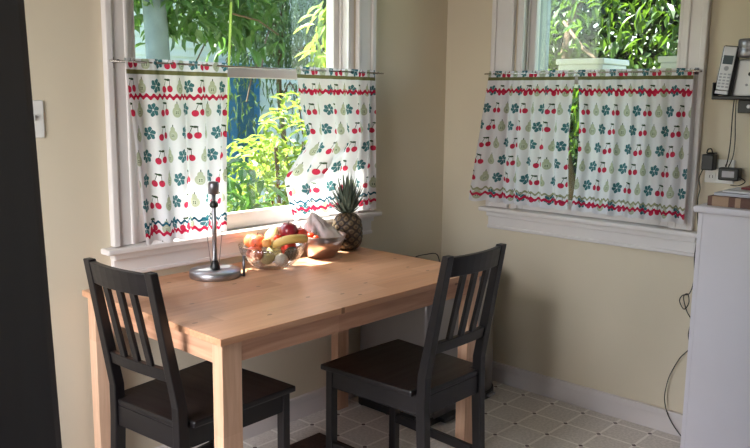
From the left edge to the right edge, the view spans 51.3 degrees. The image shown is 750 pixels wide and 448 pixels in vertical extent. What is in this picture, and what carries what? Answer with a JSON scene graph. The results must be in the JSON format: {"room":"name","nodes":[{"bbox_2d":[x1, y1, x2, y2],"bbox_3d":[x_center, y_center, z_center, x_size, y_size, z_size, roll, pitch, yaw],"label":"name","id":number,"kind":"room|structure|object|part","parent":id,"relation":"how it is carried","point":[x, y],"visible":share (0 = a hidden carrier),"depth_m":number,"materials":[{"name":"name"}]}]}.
{"room":"dining room","nodes":[
{"label":"dining room","id":0,"kind":"room"},
{"bbox_2d":[24,0,447,447],"bbox_3d":[-0.861,-0.331,2.691,0.150,2.500,3.700,9,12,42],"label":"wall","id":1,"kind":"structure","parent":0,"point":[64,37],"depth_m":2.62,"materials":[{"name":"paint"}]},
{"bbox_2d":[33,100,44,137],"bbox_3d":[-1.039,-0.318,2.373,0.016,0.114,0.072,9,12,42],"label":"light switch","id":2,"kind":"object","parent":1,"relation":"attached to","point":[38,111],"visible":0.41,"depth_m":2.39,"materials":[{"name":"white plastic"}]},
{"bbox_2d":[100,0,381,272],"bbox_3d":[-0.494,-0.635,3.017,0.225,1.494,1.338,9,12,42],"label":"window","id":3,"kind":"structure","parent":1,"relation":"in","point":[129,250],"depth_m":2.71,"materials":[{"name":"white paint"}]},
{"bbox_3d":[-0.841,-0.570,2.537,0.030,1.301,0.082,9,12,42],"label":"casing","id":4,"kind":"part","parent":3,"relation":"part of","materials":[{"name":"white paint"}]},
{"bbox_3d":[-0.483,-0.296,3.048,0.034,0.609,1.031,9,12,42],"label":"sash","id":5,"kind":"part","parent":3,"relation":"part of","materials":[{"name":"white paint"}]},
{"bbox_2d":[109,57,383,73],"bbox_3d":[-0.417,-0.586,2.954,0.052,0.035,1.290,9,12,42],"label":"curtain rod","id":6,"kind":"object","parent":3,"relation":"attached to","point":[113,61],"visible":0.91,"depth_m":2.83,"materials":[{"name":"silver metal"}]},
{"bbox_2d":[125,58,227,244],"bbox_3d":[-0.665,-0.251,2.698,0.046,0.616,0.412,9,12,42],"label":"cafe curtain","id":7,"kind":"object","parent":6,"relation":"hanging from","point":[179,112],"visible":0.98,"depth_m":2.69,"materials":[{"name":"fabric"}]},
{"bbox_2d":[284,66,375,220],"bbox_3d":[-0.167,-0.334,3.210,0.063,0.602,0.539,9,12,42],"label":"cafe curtain","id":8,"kind":"object","parent":6,"relation":"hanging from","point":[338,108],"visible":0.97,"depth_m":3.22,"materials":[{"name":"fabric"}]},
{"bbox_3d":[-0.512,-0.898,2.986,0.034,0.663,1.031,9,12,42],"label":"sash","id":9,"kind":"part","parent":3,"relation":"part of","materials":[{"name":"white paint"}]},
{"bbox_3d":[-0.041,-0.698,3.396,0.030,1.301,0.104,9,12,42],"label":"casing","id":10,"kind":"part","parent":3,"relation":"part of","materials":[{"name":"white paint"}]},
{"bbox_2d":[155,386,356,447],"bbox_3d":[-0.871,0.874,2.764,0.019,0.098,3.530,9,12,42],"label":"baseboard","id":11,"kind":"structure","parent":1,"relation":"attached to","point":[306,404],"depth_m":3.33,"materials":[{"name":"paint"}]},
{"bbox_2d":[243,381,680,447],"bbox_3d":[0.709,1.201,1.355,4.600,0.060,3.850,9,12,42],"label":"floor","id":12,"kind":"structure","parent":0,"point":[514,417],"depth_m":3.27,"materials":[{"name":"tile"}]},
{"bbox_2d":[0,0,61,447],"bbox_3d":[-0.531,0.240,0.584,0.042,2.048,0.657,9,12,42],"label":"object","id":13,"kind":"structure","parent":12,"relation":"on","point":[29,408],"depth_m":0.74,"materials":[{"name":"black"}]},
{"bbox_2d":[83,257,295,447],"bbox_3d":[-0.569,0.529,2.412,0.409,0.898,0.520,8,11,37],"label":"dining chair","id":14,"kind":"object","parent":12,"relation":"on","point":[174,409],"visible":0.94,"depth_m":2.28,"materials":[{"name":"black paint"}]},
{"bbox_3d":[-0.803,0.536,2.350,0.041,0.898,0.108,8,11,37],"label":"leg","id":15,"kind":"part","parent":14,"relation":"part of","materials":[{"name":"black paint"}]},
{"bbox_3d":[-0.708,0.151,2.162,0.260,0.064,0.047,8,11,37],"label":"rail","id":16,"kind":"part","parent":14,"relation":"part of","materials":[{"name":"black paint"}]},
{"bbox_3d":[-0.677,0.408,2.248,0.260,0.037,0.032,8,11,37],"label":"rail","id":17,"kind":"part","parent":14,"relation":"part of","materials":[{"name":"black paint"}]},
{"bbox_3d":[-0.666,0.592,2.295,0.268,0.064,0.018,8,11,37],"label":"seat rail","id":18,"kind":"part","parent":14,"relation":"part of","materials":[{"name":"black paint"}]},
{"bbox_3d":[-0.570,0.568,2.172,0.041,0.898,0.108,8,11,37],"label":"leg","id":19,"kind":"part","parent":14,"relation":"part of","materials":[{"name":"black paint"}]},
{"bbox_3d":[-0.541,0.527,2.449,0.409,0.020,0.429,8,11,37],"label":"seat","id":20,"kind":"part","parent":14,"relation":"part of","materials":[{"name":"black paint"}]},
{"bbox_3d":[-0.420,0.586,2.355,0.022,0.064,0.368,9,12,40],"label":"seat rail","id":21,"kind":"part","parent":14,"relation":"part of","materials":[{"name":"black paint"}]},
{"bbox_3d":[-0.295,0.748,2.531,0.030,0.435,0.030,8,11,37],"label":"leg","id":22,"kind":"part","parent":14,"relation":"part of","materials":[{"name":"black paint"}]},
{"bbox_2d":[82,247,481,447],"bbox_3d":[-0.278,0.556,2.792,0.750,0.732,1.200,9,12,42],"label":"dining table","id":23,"kind":"object","parent":12,"relation":"on","point":[224,324],"visible":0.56,"depth_m":2.52,"materials":[{"name":"brown wood"}]},
{"bbox_3d":[-0.905,0.586,2.618,0.044,0.712,0.066,9,12,42],"label":"leg","id":24,"kind":"part","parent":23,"relation":"part of","materials":[{"name":"brown wood"}]},
{"bbox_2d":[189,181,244,281],"bbox_3d":[-0.564,0.018,2.743,0.180,0.338,0.180,9,12,42],"label":"paper towel holder","id":25,"kind":"object","parent":23,"relation":"on","point":[215,271],"visible":1,"depth_m":2.73,"materials":[{"name":"metal"}]},
{"bbox_3d":[-0.473,0.148,2.768,0.027,0.075,0.009,-3,10,-20],"label":"tension arm","id":26,"kind":"part","parent":25,"relation":"part of","materials":[{"name":"metal"}]},
{"bbox_3d":[-0.403,0.666,2.162,0.044,0.712,0.066,9,12,42],"label":"leg","id":27,"kind":"part","parent":23,"relation":"part of","materials":[{"name":"brown wood"}]},
{"bbox_2d":[238,242,305,269],"bbox_3d":[-0.384,0.118,2.916,0.250,0.089,0.250,9,12,42],"label":"glass bowl","id":28,"kind":"object","parent":23,"relation":"on","point":[242,249],"visible":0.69,"depth_m":2.88,"materials":[{"name":"clear glass"}]},
{"bbox_2d":[244,234,254,247],"bbox_3d":[-0.464,0.064,2.930,0.057,0.050,0.055,9,12,42],"label":"peach","id":29,"kind":"object","parent":28,"relation":"in","point":[247,237],"visible":0.42,"depth_m":2.91,"materials":[{"name":"orange food"}]},
{"bbox_2d":[246,244,262,260],"bbox_3d":[-0.440,0.104,2.862,0.062,0.063,0.058,9,12,42],"label":"nectarine","id":30,"kind":"object","parent":28,"relation":"in","point":[256,254],"visible":0.98,"depth_m":2.84,"materials":[{"name":"food"}]},
{"bbox_2d":[260,251,276,264],"bbox_3d":[-0.396,0.126,2.886,0.058,0.051,0.053,6,11,30],"label":"pear","id":31,"kind":"object","parent":28,"relation":"in","point":[268,257],"visible":0.91,"depth_m":2.87,"materials":[{"name":"green food"}]},
{"bbox_2d":[262,239,270,247],"bbox_3d":[-0.397,0.070,2.868,0.033,0.031,0.035,9,12,42],"label":"apricot","id":32,"kind":"object","parent":31,"relation":"on","point":[266,243],"visible":1,"depth_m":2.86,"materials":[{"name":"orange food"}]},
{"bbox_2d":[267,246,282,260],"bbox_3d":[-0.376,0.105,2.948,0.064,0.068,0.068,9,12,42],"label":"apple","id":33,"kind":"object","parent":28,"relation":"in","point":[277,251],"visible":0.27,"depth_m":2.92,"materials":[{"name":"yellow food"}]},
{"bbox_2d":[265,224,279,245],"bbox_3d":[-0.384,0.041,2.934,0.060,0.085,0.063,-3,10,-21],"label":"pear","id":34,"kind":"object","parent":33,"relation":"on","point":[272,231],"visible":0.67,"depth_m":2.91,"materials":[{"name":"yellow food"}]},
{"bbox_2d":[274,232,281,239],"bbox_3d":[-0.357,0.048,2.882,0.031,0.042,0.033,9,12,42],"label":"cherry tomato","id":35,"kind":"object","parent":28,"relation":"in","point":[277,236],"visible":0.56,"depth_m":2.87,"materials":[{"name":"red food"}]},
{"bbox_2d":[275,251,288,266],"bbox_3d":[-0.345,0.128,2.877,0.050,0.063,0.050,9,12,42],"label":"onion","id":36,"kind":"object","parent":28,"relation":"in","point":[281,259],"visible":0.99,"depth_m":2.86,"materials":[{"name":"white food"}]},
{"bbox_2d":[281,243,296,253],"bbox_3d":[-0.323,0.088,2.939,0.062,0.065,0.062,9,12,42],"label":"apple","id":37,"kind":"object","parent":28,"relation":"in","point":[283,248],"visible":0.19,"depth_m":2.92,"materials":[{"name":"red food"}]},
{"bbox_2d":[280,222,296,236],"bbox_3d":[-0.323,0.022,2.919,0.070,0.070,0.066,9,12,42],"label":"apple","id":38,"kind":"object","parent":37,"relation":"on","point":[288,228],"visible":0.73,"depth_m":2.89,"materials":[{"name":"red food"}]},
{"bbox_2d":[273,234,307,247],"bbox_3d":[-0.305,0.062,2.852,0.133,0.053,0.053,-2,10,-19],"label":"banana","id":39,"kind":"object","parent":28,"relation":"in","point":[295,238],"visible":1,"depth_m":2.83,"materials":[{"name":"yellow food"}]},
{"bbox_2d":[284,247,298,260],"bbox_3d":[-0.309,0.110,2.895,0.053,0.053,0.052,-2,10,-16],"label":"avocado","id":40,"kind":"object","parent":28,"relation":"in","point":[292,254],"visible":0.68,"depth_m":2.88,"materials":[{"name":"green food"}]},
{"bbox_2d":[297,226,307,236],"bbox_3d":[-0.283,0.039,2.943,0.058,0.063,0.062,9,12,42],"label":"apple","id":41,"kind":"object","parent":28,"relation":"in","point":[299,230],"visible":0.38,"depth_m":2.92,"materials":[{"name":"red food"}]},
{"bbox_3d":[-0.451,0.114,2.909,0.052,0.047,0.051,9,12,42],"label":"plum","id":42,"kind":"object","parent":28,"relation":"in","visible":0},
{"bbox_2d":[249,233,264,247],"bbox_3d":[-0.435,0.062,2.891,0.057,0.062,0.059,9,12,42],"label":"nectarine","id":43,"kind":"object","parent":42,"relation":"on","point":[257,239],"visible":0.67,"depth_m":2.87,"materials":[{"name":"orange food"}]},
{"bbox_2d":[299,231,345,258],"bbox_3d":[-0.217,0.084,3.136,0.204,0.091,0.204,9,12,42],"label":"metal bowl","id":44,"kind":"object","parent":23,"relation":"on","point":[316,248],"visible":0.78,"depth_m":3.07,"materials":[{"name":"silver metal"}]},
{"bbox_2d":[303,212,345,244],"bbox_3d":[-0.199,0.016,3.129,0.181,0.130,0.179,9,12,42],"label":"crumpled bag","id":45,"kind":"object","parent":44,"relation":"in","point":[314,223],"visible":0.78,"depth_m":3.09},
{"bbox_3d":[-0.153,0.465,3.425,0.044,0.712,0.066,9,12,42],"label":"leg","id":46,"kind":"part","parent":23,"relation":"part of","materials":[{"name":"brown wood"}]},
{"bbox_2d":[327,171,367,249],"bbox_3d":[-0.120,-0.059,3.258,0.184,0.336,0.181,-3,10,-20],"label":"pineapple","id":47,"kind":"object","parent":23,"relation":"on","point":[348,222],"visible":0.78,"depth_m":3.23,"materials":[{"name":"green plant"}]},
{"bbox_3d":[-0.121,-0.135,3.243,0.187,0.184,0.191,9,15,42],"label":"crown","id":48,"kind":"part","parent":47,"relation":"part of","materials":[{"name":"green plant"}]},
{"bbox_3d":[0.349,0.545,2.970,0.044,0.712,0.066,9,12,42],"label":"leg","id":49,"kind":"part","parent":23,"relation":"part of","materials":[{"name":"brown wood"}]},
{"bbox_2d":[290,433,354,447],"bbox_3d":[-0.290,0.903,2.907,0.310,0.010,0.520,9,12,42],"label":"floor mat","id":50,"kind":"object","parent":12,"relation":"on","point":[318,440],"visible":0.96,"depth_m":3.10,"materials":[{"name":"black"}]},
{"bbox_2d":[358,253,458,425],"bbox_3d":[0.186,0.464,3.437,0.440,0.720,0.304,9,12,42],"label":"trash can","id":51,"kind":"object","parent":12,"relation":"on","point":[411,326],"visible":0.19,"depth_m":3.32,"materials":[{"name":"silver plastic"}]},
{"bbox_3d":[0.310,0.782,3.361,0.008,0.062,0.190,9,12,42],"label":"pedal plate","id":52,"kind":"part","parent":51,"relation":"part of","materials":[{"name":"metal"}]},
{"bbox_2d":[321,243,506,447],"bbox_3d":[0.137,0.496,2.672,0.520,0.898,0.409,9,12,42],"label":"dining chair","id":53,"kind":"object","parent":12,"relation":"on","point":[397,374],"visible":1,"depth_m":2.58,"materials":[{"name":"black paint"}]},
{"bbox_3d":[-0.152,0.716,2.743,0.030,0.435,0.030,9,12,42],"label":"leg","id":54,"kind":"part","parent":53,"relation":"part of","materials":[{"name":"black paint"}]},
{"bbox_3d":[0.000,0.553,2.590,0.368,0.064,0.022,8,12,39],"label":"seat rail","id":55,"kind":"part","parent":53,"relation":"part of","materials":[{"name":"black paint"}]},
{"bbox_3d":[0.075,0.679,2.987,0.030,0.435,0.030,9,12,42],"label":"leg","id":56,"kind":"part","parent":53,"relation":"part of","materials":[{"name":"black paint"}]},
{"bbox_3d":[0.103,0.494,2.703,0.429,0.020,0.409,9,12,42],"label":"seat","id":57,"kind":"part","parent":53,"relation":"part of","materials":[{"name":"black paint"}]},
{"bbox_3d":[0.179,0.535,2.435,0.108,0.898,0.041,9,12,42],"label":"leg","id":58,"kind":"part","parent":53,"relation":"part of","materials":[{"name":"black paint"}]},
{"bbox_3d":[0.253,0.559,2.573,0.018,0.064,0.268,9,12,42],"label":"seat rail","id":59,"kind":"part","parent":53,"relation":"part of","materials":[{"name":"black paint"}]},
{"bbox_3d":[0.271,0.374,2.528,0.032,0.037,0.260,9,12,42],"label":"rail","id":60,"kind":"part","parent":53,"relation":"part of","materials":[{"name":"black paint"}]},
{"bbox_3d":[0.316,0.118,2.448,0.047,0.064,0.260,9,12,42],"label":"rail","id":61,"kind":"part","parent":53,"relation":"part of","materials":[{"name":"black paint"}]},
{"bbox_3d":[0.379,0.503,2.650,0.108,0.898,0.041,9,12,42],"label":"leg","id":62,"kind":"part","parent":53,"relation":"part of","materials":[{"name":"black paint"}]},
{"bbox_2d":[478,268,494,398],"bbox_3d":[0.421,0.478,3.646,0.309,0.630,0.294,9,12,42],"label":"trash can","id":63,"kind":"object","parent":12,"relation":"on","point":[489,386],"visible":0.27,"depth_m":3.59,"materials":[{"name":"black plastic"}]},
{"bbox_2d":[680,203,749,447],"bbox_3d":[1.643,0.476,2.595,1.126,1.000,0.313,9,12,42],"label":"base cabinet","id":64,"kind":"object","parent":12,"relation":"on","point":[716,406],"visible":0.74,"depth_m":2.78,"materials":[{"name":"white paint"}]},
{"bbox_2d":[693,203,749,217],"bbox_3d":[1.649,-0.006,2.517,1.126,0.025,0.313,9,12,42],"label":"countertop","id":65,"kind":"structure","parent":64,"relation":"on","point":[701,208],"depth_m":2.72,"materials":[{"name":"white paint"}]},
{"bbox_2d":[707,194,749,208],"bbox_3d":[1.359,-0.077,2.750,0.300,0.034,0.200,9,12,42],"label":"album","id":66,"kind":"object","parent":65,"relation":"on","point":[713,200],"visible":0.81,"depth_m":2.73,"materials":[{"name":"paper"}]},
{"bbox_2d":[714,191,749,197],"bbox_3d":[1.371,-0.101,2.756,0.280,0.010,0.180,9,12,42],"label":"magazine","id":67,"kind":"object","parent":66,"relation":"on","point":[720,193],"visible":0.65,"depth_m":2.75,"materials":[{"name":"grey paper"}]},
{"bbox_2d":[722,187,749,193],"bbox_3d":[1.381,-0.112,2.766,0.240,0.006,0.160,9,12,42],"label":"booklet","id":68,"kind":"object","parent":67,"relation":"on","point":[737,189],"visible":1,"depth_m":2.78,"materials":[{"name":"white paper"}]},
{"bbox_2d":[741,185,749,189],"bbox_3d":[1.430,-0.123,2.788,0.200,0.008,0.120,9,12,42],"label":"notebook","id":69,"kind":"object","parent":68,"relation":"on","point":[745,187],"visible":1,"depth_m":2.81,"materials":[{"name":"paper"}]},
{"bbox_2d":[441,0,749,413],"bbox_3d":[1.978,-0.264,2.497,4.300,2.500,0.150,9,12,42],"label":"wall","id":70,"kind":"structure","parent":0,"point":[611,319],"depth_m":3.48,"materials":[{"name":"paint"}]},
{"bbox_2d":[492,361,682,436],"bbox_3d":[1.906,0.930,2.627,4.300,0.098,0.019,9,12,42],"label":"baseboard","id":71,"kind":"structure","parent":70,"relation":"attached to","point":[647,415],"depth_m":3.48,"materials":[{"name":"paint"}]},
{"bbox_2d":[478,0,711,256],"bbox_3d":[0.963,-0.672,3.357,1.055,1.494,0.225,9,12,42],"label":"window","id":72,"kind":"structure","parent":70,"relation":"in","point":[695,15],"depth_m":3.34,"materials":[{"name":"white paint"}]},
{"bbox_3d":[0.586,-0.723,3.601,0.115,1.301,0.030,9,12,42],"label":"casing","id":73,"kind":"part","parent":72,"relation":"part of","materials":[{"name":"white paint"}]},
{"bbox_3d":[0.984,-0.935,3.330,0.726,0.663,0.034,9,12,42],"label":"sash","id":74,"kind":"part","parent":72,"relation":"part of","materials":[{"name":"white paint"}]},
{"bbox_3d":[0.943,-0.333,3.390,0.726,0.609,0.034,9,12,42],"label":"sash","id":75,"kind":"part","parent":72,"relation":"part of","materials":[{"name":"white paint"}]},
{"bbox_2d":[484,68,701,74],"bbox_3d":[0.884,-0.638,3.295,0.993,0.026,0.050,9,12,42],"label":"curtain rod","id":76,"kind":"object","parent":72,"relation":"attached to","point":[696,71],"visible":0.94,"depth_m":3.20,"materials":[{"name":"silver metal"}]},
{"bbox_2d":[469,70,575,209],"bbox_3d":[0.654,-0.382,3.505,0.512,0.601,0.050,8,12,39],"label":"cafe curtain","id":77,"kind":"object","parent":76,"relation":"hanging from","point":[521,159],"visible":1,"depth_m":3.49,"materials":[{"name":"fabric"}]},
{"bbox_2d":[571,68,693,223],"bbox_3d":[1.028,-0.323,3.168,0.498,0.601,0.034,9,12,42],"label":"cafe curtain","id":78,"kind":"object","parent":76,"relation":"hanging from","point":[634,128],"visible":1,"depth_m":3.16,"materials":[{"name":"white fabric"}]},
{"bbox_3d":[1.234,-0.621,3.013,0.082,1.301,0.030,9,12,42],"label":"casing","id":79,"kind":"part","parent":72,"relation":"part of","materials":[{"name":"white paint"}]},
{"bbox_2d":[704,159,735,183],"bbox_3d":[1.325,-0.202,3.005,0.110,0.092,0.009,9,12,42],"label":"wall outlet","id":80,"kind":"object","parent":70,"relation":"attached to","point":[710,176],"visible":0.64,"depth_m":3.01,"materials":[{"name":"white plastic"}]},
{"bbox_2d":[701,148,716,170],"bbox_3d":[1.290,-0.250,3.006,0.044,0.084,0.063,9,12,42],"label":"power adapter","id":81,"kind":"object","parent":80,"relation":"attached to","point":[709,160],"visible":1,"depth_m":2.99,"materials":[{"name":"black plastic"}]},
{"bbox_2d":[664,170,702,435],"bbox_3d":[1.249,0.329,3.126,0.133,1.110,0.013,9,12,42],"label":"hanging cord","id":82,"kind":"object","parent":81,"relation":"hanging from","point":[683,295],"visible":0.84,"depth_m":3.13,"materials":[{"name":"rubber"}]},
{"bbox_2d":[707,173,715,179],"bbox_3d":[1.302,-0.184,3.026,0.032,0.028,0.003,9,12,42],"label":"socket","id":83,"kind":"object","parent":80,"relation":"attached to","point":[710,176],"depth_m":3.02,"materials":[{"name":"white plastic"}]},
{"bbox_2d":[723,162,731,166],"bbox_3d":[1.344,-0.221,2.982,0.032,0.028,0.003,9,12,42],"label":"socket","id":84,"kind":"object","parent":80,"relation":"attached to","point":[724,163],"depth_m":2.98,"materials":[{"name":"white plastic"}]},
{"bbox_2d":[718,167,741,180],"bbox_3d":[1.342,-0.189,2.955,0.075,0.048,0.044,9,12,42],"label":"power adapter","id":85,"kind":"object","parent":80,"relation":"attached to","point":[724,173],"visible":1,"depth_m":2.94,"materials":[{"name":"black plastic"}]},
{"bbox_2d":[711,38,749,112],"bbox_3d":[1.368,-0.538,2.846,0.237,0.266,0.100,9,12,42],"label":"wall phone","id":86,"kind":"object","parent":70,"relation":"attached to","point":[741,87],"visible":0.91,"depth_m":2.86,"materials":[{"name":"white plastic"}]},
{"bbox_2d":[714,45,738,95],"bbox_3d":[1.299,-0.565,2.881,0.075,0.184,0.046,9,13,43],"label":"handset","id":87,"kind":"object","parent":86,"relation":"in","point":[726,73],"visible":1,"depth_m":2.87,"materials":[{"name":"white plastic"}]},
{"bbox_2d":[725,100,734,166],"bbox_3d":[1.336,-0.341,2.938,0.010,0.254,0.024,9,12,42],"label":"hanging cord","id":88,"kind":"object","parent":86,"relation":"hanging from","point":[733,100],"visible":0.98,"depth_m":2.94,"materials":[{"name":"plastic"}]},
{"bbox_2d":[728,100,736,167],"bbox_3d":[1.340,-0.338,2.925,0.038,0.256,0.008,-6,11,-34],"label":"phone cord","id":89,"kind":"object","parent":86,"relation":"hanging from","point":[736,100],"visible":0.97,"depth_m":2.93,"materials":[{"name":"plastic"}]},
{"bbox_2d":[711,82,749,99],"bbox_3d":[1.369,-0.485,2.857,0.237,0.063,0.096,9,12,42],"label":"shelf","id":90,"kind":"object","parent":70,"relation":"attached to","point":[741,90],"depth_m":2.87,"materials":[{"name":"black plastic"}]},
{"label":"outside","id":91,"kind":"structure","parent":0,"visible":0},
{"bbox_3d":[-3.354,0.785,7.518,70.000,0.100,60.000,9,12,42],"label":"ground","id":92,"kind":"structure","parent":91,"visible":0},
{"bbox_2d":[133,0,293,211],"bbox_3d":[-1.242,-0.790,5.034,1.367,3.855,1.847,9,12,42],"label":"tree","id":93,"kind":"object","parent":92,"relation":"on","point":[156,16],"visible":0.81,"depth_m":4.86,"materials":[{"name":"green plant"}]},
{"bbox_3d":[-1.026,-1.486,4.641,0.536,1.858,0.234,-5,11,-30],"label":"green stem","id":94,"kind":"part","parent":93,"relation":"part of","materials":[{"name":"green plant"}]},
{"bbox_2d":[134,0,324,206],"bbox_3d":[-1.605,-2.331,11.746,4.000,4.750,9.400,9,12,42],"label":"neighbouring house","id":95,"kind":"structure","parent":92,"relation":"on","point":[178,53],"depth_m":9.60,"materials":[{"name":"pale blue siding"},{"name":"blue paint"},{"name":"white paint"}]},
{"bbox_2d":[234,191,276,211],"bbox_3d":[-0.792,0.433,5.478,0.653,1.311,0.843,9,12,42],"label":"shrub","id":96,"kind":"object","parent":92,"relation":"on","point":[270,194],"visible":0.02,"depth_m":5.41,"materials":[{"name":"green plant"}]},
{"bbox_2d":[192,0,326,202],"bbox_3d":[-1.022,-1.593,8.002,2.010,4.502,1.813,-3,10,-21],"label":"tree","id":97,"kind":"object","parent":92,"relation":"on","point":[299,7],"visible":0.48,"depth_m":7.72,"materials":[{"name":"green plant"}]},
{"bbox_2d":[227,2,326,211],"bbox_3d":[-0.703,-0.404,6.223,0.872,2.724,1.724,9,12,42],"label":"shrub","id":98,"kind":"object","parent":92,"relation":"on","point":[272,141],"visible":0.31,"depth_m":6.07,"materials":[{"name":"green plant"}]},
{"bbox_3d":[-0.588,-0.239,6.233,0.618,2.403,0.821,-3,10,-20],"label":"stem","id":99,"kind":"part","parent":98,"relation":"part of","materials":[{"name":"brown plant"}]},
{"bbox_2d":[538,0,550,69],"bbox_3d":[0.955,-0.269,4.583,0.050,3.020,0.040,9,12,42],"label":"post","id":100,"kind":"object","parent":92,"relation":"on","point":[545,12],"visible":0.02,"depth_m":4.44,"materials":[{"name":"grey paint"}]},
{"bbox_2d":[556,58,628,87],"bbox_3d":[1.159,0.192,4.379,0.280,2.180,0.300,9,12,42],"label":"box","id":101,"kind":"object","parent":92,"relation":"on","point":[582,63],"visible":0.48,"depth_m":4.11,"materials":[{"name":"white paint"}]},
{"bbox_3d":[1.172,-0.869,4.208,0.280,0.030,0.300,9,12,42],"label":"lid","id":102,"kind":"part","parent":101,"relation":"part of","materials":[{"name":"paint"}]},
{"bbox_2d":[548,0,680,200],"bbox_3d":[1.798,-0.882,6.667,3.855,3.594,1.944,9,12,42],"label":"tree","id":103,"kind":"object","parent":92,"relation":"on","point":[572,22],"visible":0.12,"depth_m":6.19,"materials":[{"name":"green plant"}]},
{"bbox_2d":[548,0,680,177],"bbox_3d":[2.240,-1.839,8.233,6.660,4.991,2.334,10,13,44],"label":"hedge","id":104,"kind":"object","parent":92,"relation":"on","point":[591,36],"visible":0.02,"depth_m":7.37,"materials":[{"name":"green plant"}]},
{"bbox_2d":[658,56,676,67],"bbox_3d":[1.571,0.257,4.005,0.280,2.180,0.300,9,12,42],"label":"box","id":105,"kind":"object","parent":92,"relation":"on","point":[666,61],"visible":0.15,"depth_m":3.79,"materials":[{"name":"white paint"}]},
{"bbox_3d":[1.584,-0.804,3.834,0.280,0.030,0.300,9,12,42],"label":"lid","id":106,"kind":"part","parent":105,"relation":"part of","materials":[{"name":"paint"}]}
]}

